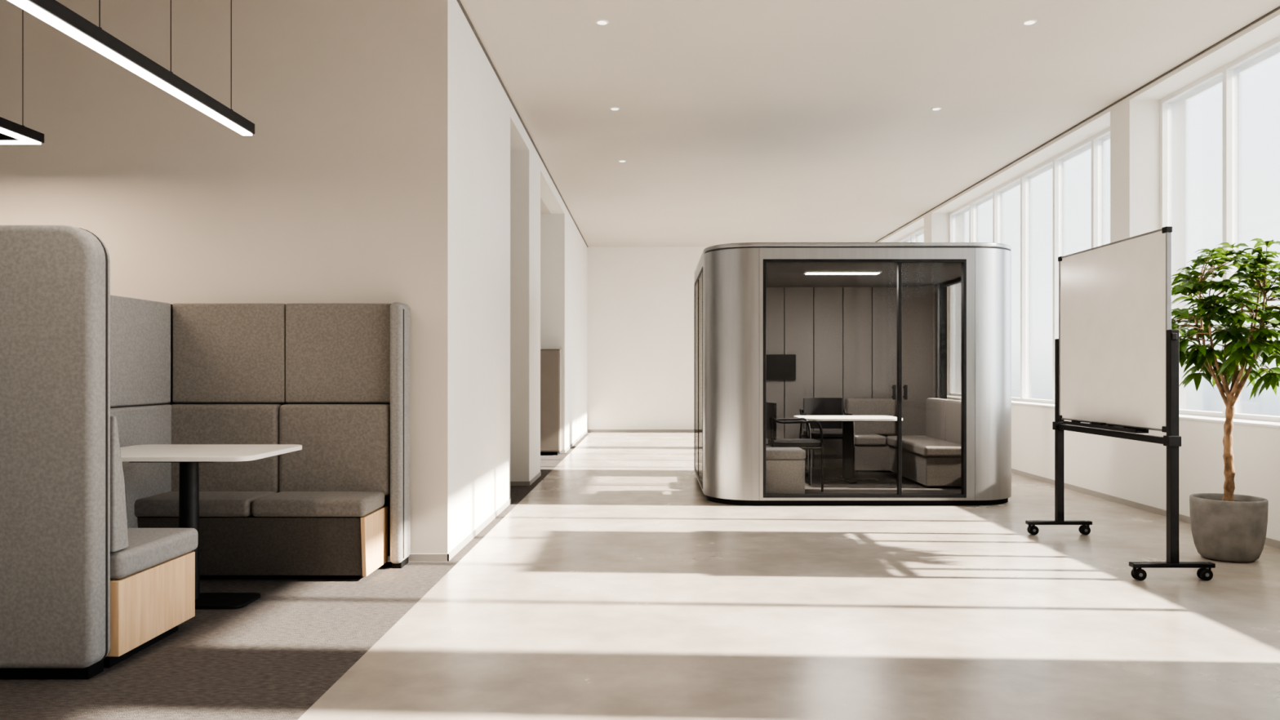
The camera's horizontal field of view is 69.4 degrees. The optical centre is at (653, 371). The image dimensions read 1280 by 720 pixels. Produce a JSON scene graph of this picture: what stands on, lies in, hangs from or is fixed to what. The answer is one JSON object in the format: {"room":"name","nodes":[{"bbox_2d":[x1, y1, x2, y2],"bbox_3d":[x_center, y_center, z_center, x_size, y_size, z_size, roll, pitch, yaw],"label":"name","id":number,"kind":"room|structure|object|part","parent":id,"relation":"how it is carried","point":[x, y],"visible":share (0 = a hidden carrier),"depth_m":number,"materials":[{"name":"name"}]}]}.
{"room":"open-plan office","nodes":[
{"label":"open-plan office","id":0,"kind":"room"},
{"bbox_2d":[0,0,448,553],"bbox_3d":[-3.650,-0.635,5.950,4.700,3.670,0.200,0,0,0],"label":"wall","id":1,"kind":"structure","parent":0,"point":[338,193],"depth_m":5.85,"materials":[{"name":"beige paint"}]},
{"bbox_2d":[387,553,448,561],"bbox_3d":[-3.646,1.177,5.846,4.708,0.045,0.008,0,0,0],"label":"baseboard","id":2,"kind":"structure","parent":1,"relation":"attached to","point":[413,557],"depth_m":5.84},
{"bbox_2d":[0,431,591,719],"bbox_3d":[-3.612,1.250,7.650,4.775,0.100,21.300,0,0,0],"label":"floor","id":3,"kind":"structure","parent":0,"point":[272,657],"depth_m":3.88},
{"bbox_2d":[0,225,409,679],"bbox_3d":[-2.296,0.314,4.697,1.554,1.772,2.255,0,0,0],"label":"seating","id":4,"kind":"object","parent":3,"relation":"on","point":[97,566],"visible":0.98,"depth_m":5.22,"materials":[{"name":"grey fabric"}]},
{"bbox_3d":[-2.620,0.292,3.643,0.900,1.725,0.145,0,0,0],"label":"panel","id":5,"kind":"part","parent":4,"relation":"part of","materials":[{"name":"grey fabric"}]},
{"bbox_2d":[110,416,128,551],"bbox_3d":[-2.565,0.455,3.776,0.790,0.550,0.107,0,0,0],"label":"cushion","id":6,"kind":"object","parent":4,"relation":"on","point":[118,523],"depth_m":3.74,"materials":[{"name":"grey fabric"}]},
{"bbox_3d":[-3.022,0.365,4.760,0.075,1.570,2.080,0,0,0],"label":"frame panel","id":7,"kind":"part","parent":4,"relation":"part of","materials":[{"name":"beige fabric"}]},
{"bbox_3d":[-2.555,0.998,4.030,0.810,0.305,0.620,0,0,0],"label":"bench panel","id":8,"kind":"part","parent":4,"relation":"part of","materials":[{"name":"brown wood"}]},
{"bbox_2d":[110,528,198,578],"bbox_3d":[-2.550,0.789,4.048,0.820,0.108,0.645,0,0,0],"label":"seat cushion","id":9,"kind":"object","parent":4,"relation":"on","point":[148,551],"depth_m":4.02,"materials":[{"name":"grey fabric"}]},
{"bbox_3d":[-2.295,0.367,5.780,1.390,1.565,0.070,0,0,0],"label":"frame panel","id":10,"kind":"part","parent":4,"relation":"part of","materials":[{"name":"beige fabric"}]},
{"bbox_3d":[-1.647,1.000,5.470,0.025,0.344,0.460,0,0,0],"label":"bench panel","id":11,"kind":"part","parent":4,"relation":"part of","materials":[{"name":"brown wood"}]},
{"bbox_3d":[-1.562,0.375,5.713,0.075,1.590,0.225,0,0,0],"label":"wing panel","id":12,"kind":"part","parent":4,"relation":"part of","materials":[{"name":"grey fabric"}]},
{"bbox_2d":[120,444,302,608],"bbox_3d":[-2.415,0.805,4.825,0.930,0.790,0.750,0,0,0],"label":"table","id":13,"kind":"object","parent":3,"relation":"on","point":[188,456],"visible":0.68,"depth_m":4.76,"materials":[{"name":"white laminate"}]},
{"bbox_3d":[-2.415,1.191,4.800,0.670,0.018,0.280,0,0,0],"label":"foot plate","id":14,"kind":"part","parent":13,"relation":"part of","materials":[{"name":"black metal"}]},
{"bbox_2d":[540,349,562,455],"bbox_3d":[-1.815,0.440,13.370,0.970,1.520,0.430,0,0,0],"label":"storage cabinet","id":15,"kind":"object","parent":3,"relation":"on","point":[551,360],"visible":0.28,"depth_m":13.18,"materials":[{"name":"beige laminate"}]},
{"bbox_2d":[448,0,587,553],"bbox_3d":[-2.450,-0.635,12.076,2.300,3.670,12.448,0,0,0],"label":"wall","id":16,"kind":"structure","parent":0,"point":[517,273],"depth_m":7.72,"materials":[{"name":"white paint"}]},
{"bbox_2d":[447,430,587,561],"bbox_3d":[-2.346,1.177,12.071,2.108,0.045,12.458,0,0,0],"label":"baseboard","id":17,"kind":"structure","parent":16,"relation":"attached to","point":[456,549],"depth_m":7.37,"materials":[{"name":"white paint"}]},
{"bbox_2d":[456,0,588,247],"bbox_3d":[-1.292,-2.462,12.075,0.015,0.013,12.450,0,0,0],"label":"trim","id":18,"kind":"structure","parent":16,"relation":"attached to","point":[458,1],"depth_m":8.20,"materials":[{"name":"black metal"}]},
{"bbox_2d":[540,197,551,213],"bbox_3d":[-2.450,-2.340,12.175,1.900,0.040,12.250,0,0,0],"label":"ceiling","id":19,"kind":"structure","parent":0,"point":[544,210],"depth_m":13.23,"materials":[{"name":"paint"}]},
{"bbox_2d":[587,246,708,429],"bbox_3d":[-0.700,-0.635,18.375,10.900,3.670,0.150,0,0,0],"label":"wall","id":20,"kind":"structure","parent":0,"point":[641,300],"depth_m":18.30,"materials":[{"name":"white paint"}]},
{"bbox_2d":[587,429,694,431],"bbox_3d":[1.481,1.175,18.294,5.538,0.050,0.012,0,0,0],"label":"baseboard","id":21,"kind":"structure","parent":20,"relation":"attached to","point":[588,430],"depth_m":18.29,"materials":[{"name":"white paint"}]},
{"bbox_2d":[297,431,1279,719],"bbox_3d":[1.512,1.250,7.650,5.475,0.100,21.300,0,0,0],"label":"floor","id":22,"kind":"structure","parent":0,"point":[614,588],"depth_m":4.54,"materials":[{"name":"concrete"}]},
{"bbox_2d":[694,242,1011,505],"bbox_3d":[1.907,0.024,9.643,2.873,2.352,2.915,0,0,0],"label":"pod","id":23,"kind":"object","parent":22,"relation":"on","point":[909,324],"visible":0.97,"depth_m":8.43,"materials":[{"name":"silver metal"}]},
{"bbox_2d":[765,354,795,379],"bbox_3d":[1.420,-0.050,10.953,0.540,0.300,0.045,0,0,0],"label":"wall screen","id":24,"kind":"object","parent":23,"relation":"attached to","point":[778,366],"visible":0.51,"depth_m":10.93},
{"bbox_2d":[765,447,805,493],"bbox_3d":[1.175,0.925,8.510,0.420,0.430,0.340,0,0,0],"label":"upholstered ottoman","id":25,"kind":"object","parent":23,"relation":"on","point":[784,466],"visible":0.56,"depth_m":8.34,"materials":[{"name":"grey fabric"}]},
{"bbox_2d":[765,447,805,459],"bbox_3d":[1.175,0.754,8.510,0.420,0.088,0.340,0,0,0],"label":"cushion","id":26,"kind":"object","parent":25,"relation":"on","point":[771,453],"depth_m":8.34,"materials":[{"name":"grey fabric"}]},
{"bbox_2d":[765,401,823,491],"bbox_3d":[1.349,0.720,8.999,0.522,0.840,0.524,0,0,-3],"label":"chair","id":27,"kind":"object","parent":23,"relation":"on","point":[810,444],"visible":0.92,"depth_m":8.78,"materials":[{"name":"black metal"}]},
{"bbox_3d":[1.127,0.475,8.985,0.063,0.350,0.440,0,0,-3],"label":"backrest","id":28,"kind":"part","parent":27,"relation":"part of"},
{"bbox_3d":[1.380,0.695,9.001,0.460,0.050,0.460,0,0,-3],"label":"seat","id":29,"kind":"part","parent":27,"relation":"part of","materials":[{"name":"black leather"}]},
{"bbox_2d":[799,397,854,475],"bbox_3d":[1.930,0.720,10.301,0.524,0.840,0.522,0,0,0],"label":"chair","id":30,"kind":"object","parent":23,"relation":"on","point":[811,406],"visible":0.7,"depth_m":10.51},
{"bbox_3d":[1.930,0.695,10.270,0.460,0.050,0.460,0,0,0],"label":"seat","id":31,"kind":"part","parent":30,"relation":"part of","materials":[{"name":"black leather"}]},
{"bbox_3d":[1.930,0.475,10.523,0.440,0.350,0.063,0,0,0],"label":"backrest","id":32,"kind":"part","parent":30,"relation":"part of","materials":[{"name":"black leather"}]},
{"bbox_2d":[803,271,882,275],"bbox_3d":[1.900,-0.989,9.280,0.760,0.022,0.160,0,0,0],"label":"ceiling light","id":33,"kind":"object","parent":23,"relation":"on","point":[807,273],"depth_m":9.22,"materials":[{"name":"white paint"}]},
{"bbox_2d":[793,415,902,483],"bbox_3d":[2.025,0.807,9.650,1.050,0.665,0.680,0,0,0],"label":"meeting table","id":34,"kind":"object","parent":23,"relation":"on","point":[846,420],"visible":0.87,"depth_m":9.61,"materials":[{"name":"white laminate"}]},
{"bbox_3d":[1.885,0.062,8.257,1.810,2.125,0.066,0,0,0],"label":"door frame","id":35,"kind":"part","parent":23,"relation":"part of","materials":[{"name":"black metal"}]},
{"bbox_2d":[844,398,961,487],"bbox_3d":[2.745,0.720,9.970,0.950,0.840,1.960,0,0,0],"label":"sofa","id":36,"kind":"object","parent":23,"relation":"on","point":[934,460],"visible":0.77,"depth_m":9.92,"materials":[{"name":"grey fabric"}]},
{"bbox_2d":[1025,226,1215,581],"bbox_3d":[2.985,0.180,6.058,0.470,2.039,1.541,0,0,0],"label":"whiteboard","id":37,"kind":"object","parent":22,"relation":"on","point":[1117,346],"visible":1,"depth_m":5.89,"materials":[{"name":"ceramic"}]},
{"bbox_2d":[1062,420,1148,433],"bbox_3d":[2.946,0.359,6.058,0.078,0.026,0.985,0,0,0],"label":"tray","id":38,"kind":"object","parent":37,"relation":"on","point":[1125,427],"depth_m":5.97,"materials":[{"name":"black metal"}]},
{"bbox_3d":[2.985,-0.242,6.058,0.028,1.185,1.425,0,0,0],"label":"board frame","id":39,"kind":"part","parent":37,"relation":"part of","materials":[{"name":"metal"}]},
{"bbox_3d":[2.985,0.443,6.058,0.470,1.365,1.541,0,0,0],"label":"stand frame","id":40,"kind":"part","parent":37,"relation":"part of","materials":[{"name":"black metal"}]},
{"bbox_2d":[1171,238,1279,562],"bbox_3d":[3.713,0.179,5.944,0.979,2.042,0.988,0,0,0],"label":"potted tree","id":41,"kind":"object","parent":22,"relation":"on","point":[1227,526],"visible":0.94,"depth_m":5.80,"materials":[{"name":"green plant"}]},
{"bbox_3d":[3.690,1.004,5.930,0.430,0.392,0.430,0,0,0],"label":"planter","id":42,"kind":"part","parent":41,"relation":"part of","materials":[{"name":"concrete"}]},
{"bbox_2d":[459,0,1279,246],"bbox_3d":[-0.625,-2.545,7.650,10.750,0.150,21.300,0,0,0],"label":"ceiling","id":43,"kind":"structure","parent":0,"point":[735,121],"depth_m":8.16,"materials":[{"name":"paint"}]},
{"bbox_2d":[0,8,44,144],"bbox_3d":[-3.980,-1.860,4.400,1.240,1.220,1.400,0,0,0],"label":"pendant light","id":44,"kind":"object","parent":43,"relation":"hanging from","point":[11,132],"visible":1,"depth_m":5.00,"materials":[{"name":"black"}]},
{"bbox_2d":[0,127,41,144],"bbox_3d":[-3.980,-1.255,4.400,1.220,0.010,1.380,0,0,0],"label":"diffuser","id":45,"kind":"object","parent":44,"relation":"attached to","point":[14,135],"depth_m":5.01,"materials":[{"name":"white plastic"}]},
{"bbox_2d":[7,0,254,135],"bbox_3d":[-2.150,-1.860,3.605,0.070,1.220,2.610,0,0,0],"label":"linear pendant light","id":46,"kind":"object","parent":43,"relation":"hanging from","point":[52,12],"visible":1,"depth_m":3.79,"materials":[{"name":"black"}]},
{"bbox_2d":[595,19,608,24],"bbox_3d":[-0.360,-2.466,6.530,0.096,0.008,0.096,0,0,0],"label":"recessed light","id":47,"kind":"object","parent":43,"relation":"in","point":[598,21],"visible":1,"depth_m":6.52,"materials":[{"name":"white paint"}]},
{"bbox_2d":[609,106,619,110],"bbox_3d":[-0.360,-2.466,8.680,0.096,0.008,0.096,0,0,0],"label":"recessed light","id":48,"kind":"object","parent":43,"relation":"in","point":[611,108],"visible":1,"depth_m":8.66,"materials":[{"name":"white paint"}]},
{"bbox_2d":[930,106,941,110],"bbox_3d":[2.660,-2.466,8.680,0.096,0.008,0.096,0,0,0],"label":"recessed light","id":49,"kind":"object","parent":43,"relation":"in","point":[934,108],"visible":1,"depth_m":8.67,"materials":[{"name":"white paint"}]},
{"bbox_2d":[1022,19,1036,24],"bbox_3d":[2.660,-2.466,6.530,0.096,0.008,0.096,0,0,0],"label":"recessed light","id":50,"kind":"object","parent":43,"relation":"in","point":[1028,21],"visible":1,"depth_m":6.52,"materials":[{"name":"white paint"}]},
{"bbox_2d":[876,8,1279,541],"bbox_3d":[4.500,-0.635,7.650,0.500,3.670,21.300,0,0,0],"label":"wall","id":51,"kind":"structure","parent":0,"point":[1133,470],"depth_m":8.24,"materials":[{"name":"white paint"}]},
{"bbox_2d":[902,237,910,242],"bbox_3d":[4.569,-2.338,16.673,0.008,0.075,0.484,0,0,0],"label":"glass","id":52,"kind":"object","parent":51,"relation":"attached to","point":[908,240],"depth_m":16.62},
{"bbox_2d":[894,226,924,242],"bbox_3d":[4.570,-1.020,16.200,0.100,2.800,3.400,0,0,0],"label":"frame","id":53,"kind":"object","parent":51,"relation":"attached to","point":[911,236],"visible":0.09,"depth_m":16.17,"materials":[{"name":"white paint"}]},
{"bbox_2d":[914,230,924,242],"bbox_3d":[4.569,-2.281,15.856,0.008,0.196,0.535,0,0,0],"label":"glass","id":54,"kind":"object","parent":51,"relation":"attached to","point":[919,237],"depth_m":15.85,"materials":[{"name":"glass"}]},
{"bbox_2d":[973,195,992,242],"bbox_3d":[4.569,-2.060,12.785,0.008,0.637,0.695,0,0,0],"label":"glass","id":55,"kind":"object","parent":51,"relation":"attached to","point":[983,210],"depth_m":12.77,"materials":[{"name":"glass"}]},
{"bbox_2d":[998,180,1020,397],"bbox_3d":[4.569,-1.026,11.849,0.008,2.707,0.706,0,0,0],"label":"glass","id":56,"kind":"object","parent":51,"relation":"attached to","point":[1009,198],"depth_m":11.70,"materials":[{"name":"glass"}]},
{"bbox_2d":[949,126,1110,404],"bbox_3d":[4.570,-1.020,11.345,0.100,2.800,5.510,0,0,0],"label":"frame","id":57,"kind":"object","parent":51,"relation":"attached to","point":[1094,140],"visible":0.38,"depth_m":10.41,"materials":[{"name":"white paint"}]},
{"bbox_2d":[1011,400,1054,407],"bbox_3d":[4.375,0.372,11.345,0.290,0.015,5.510,0,0,0],"label":"sill","id":58,"kind":"structure","parent":51,"relation":"attached to","point":[1040,404],"depth_m":10.46,"materials":[{"name":"white paint"}]},
{"bbox_2d":[1026,163,1053,399],"bbox_3d":[4.569,-1.025,10.926,0.008,2.709,0.738,0,0,0],"label":"glass","id":59,"kind":"object","parent":51,"relation":"attached to","point":[1039,184],"depth_m":10.93,"materials":[{"name":"glass"}]},
{"bbox_2d":[1059,143,1091,256],"bbox_3d":[4.569,-1.831,9.999,0.008,1.097,0.734,0,0,0],"label":"glass","id":60,"kind":"object","parent":51,"relation":"attached to","point":[1075,202],"depth_m":10.00,"materials":[{"name":"glass"}]},
{"bbox_2d":[875,6,1279,242],"bbox_3d":[4.242,-2.463,7.650,0.015,0.011,21.300,0,0,0],"label":"trim","id":61,"kind":"structure","parent":51,"relation":"attached to","point":[1278,7],"depth_m":8.34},
{"bbox_2d":[1098,133,1110,246],"bbox_3d":[4.569,-1.831,9.346,0.008,1.098,0.220,0,0,0],"label":"glass","id":62,"kind":"object","parent":51,"relation":"attached to","point":[1104,142],"depth_m":9.35,"materials":[{"name":"glass"}]},
{"bbox_2d":[1011,468,1279,548],"bbox_3d":[4.244,1.175,7.644,0.012,0.050,21.288,0,0,0],"label":"baseboard","id":63,"kind":"structure","parent":51,"relation":"attached to","point":[1270,542],"depth_m":8.44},
{"bbox_2d":[1168,75,1222,351],"bbox_3d":[4.569,-1.277,7.801,0.008,2.206,0.764,0,0,0],"label":"glass","id":64,"kind":"object","parent":51,"relation":"attached to","point":[1195,169],"depth_m":7.79,"materials":[{"name":"glass"}]},
{"bbox_2d":[1178,358,1222,412],"bbox_3d":[4.569,0.114,7.719,0.008,0.432,0.599,0,0,0],"label":"glass","id":65,"kind":"object","parent":51,"relation":"attached to","point":[1206,398],"depth_m":7.74,"materials":[{"name":"glass"}]},
{"bbox_2d":[1160,35,1279,422],"bbox_3d":[4.570,-1.020,5.955,0.100,2.800,4.570,0,0,0],"label":"frame","id":66,"kind":"object","parent":51,"relation":"attached to","point":[1226,71],"visible":0.53,"depth_m":7.32,"materials":[{"name":"white paint"}]},
{"bbox_2d":[1178,413,1279,427],"bbox_3d":[4.375,0.372,5.955,0.290,0.015,4.570,0,0,0],"label":"sill","id":67,"kind":"structure","parent":51,"relation":"attached to","point":[1241,421],"depth_m":6.92,"materials":[{"name":"white paint"}]},
{"bbox_2d":[1233,45,1279,371],"bbox_3d":[4.569,-1.192,6.998,0.008,2.377,0.530,0,0,0],"label":"glass","id":68,"kind":"object","parent":51,"relation":"attached to","point":[1256,82],"depth_m":6.99,"materials":[{"name":"glass"}]},
{"bbox_2d":[1234,365,1279,416],"bbox_3d":[4.569,0.144,6.993,0.008,0.371,0.520,0,0,0],"label":"glass","id":69,"kind":"object","parent":51,"relation":"attached to","point":[1267,403],"depth_m":6.98,"materials":[{"name":"glass"}]}
]}

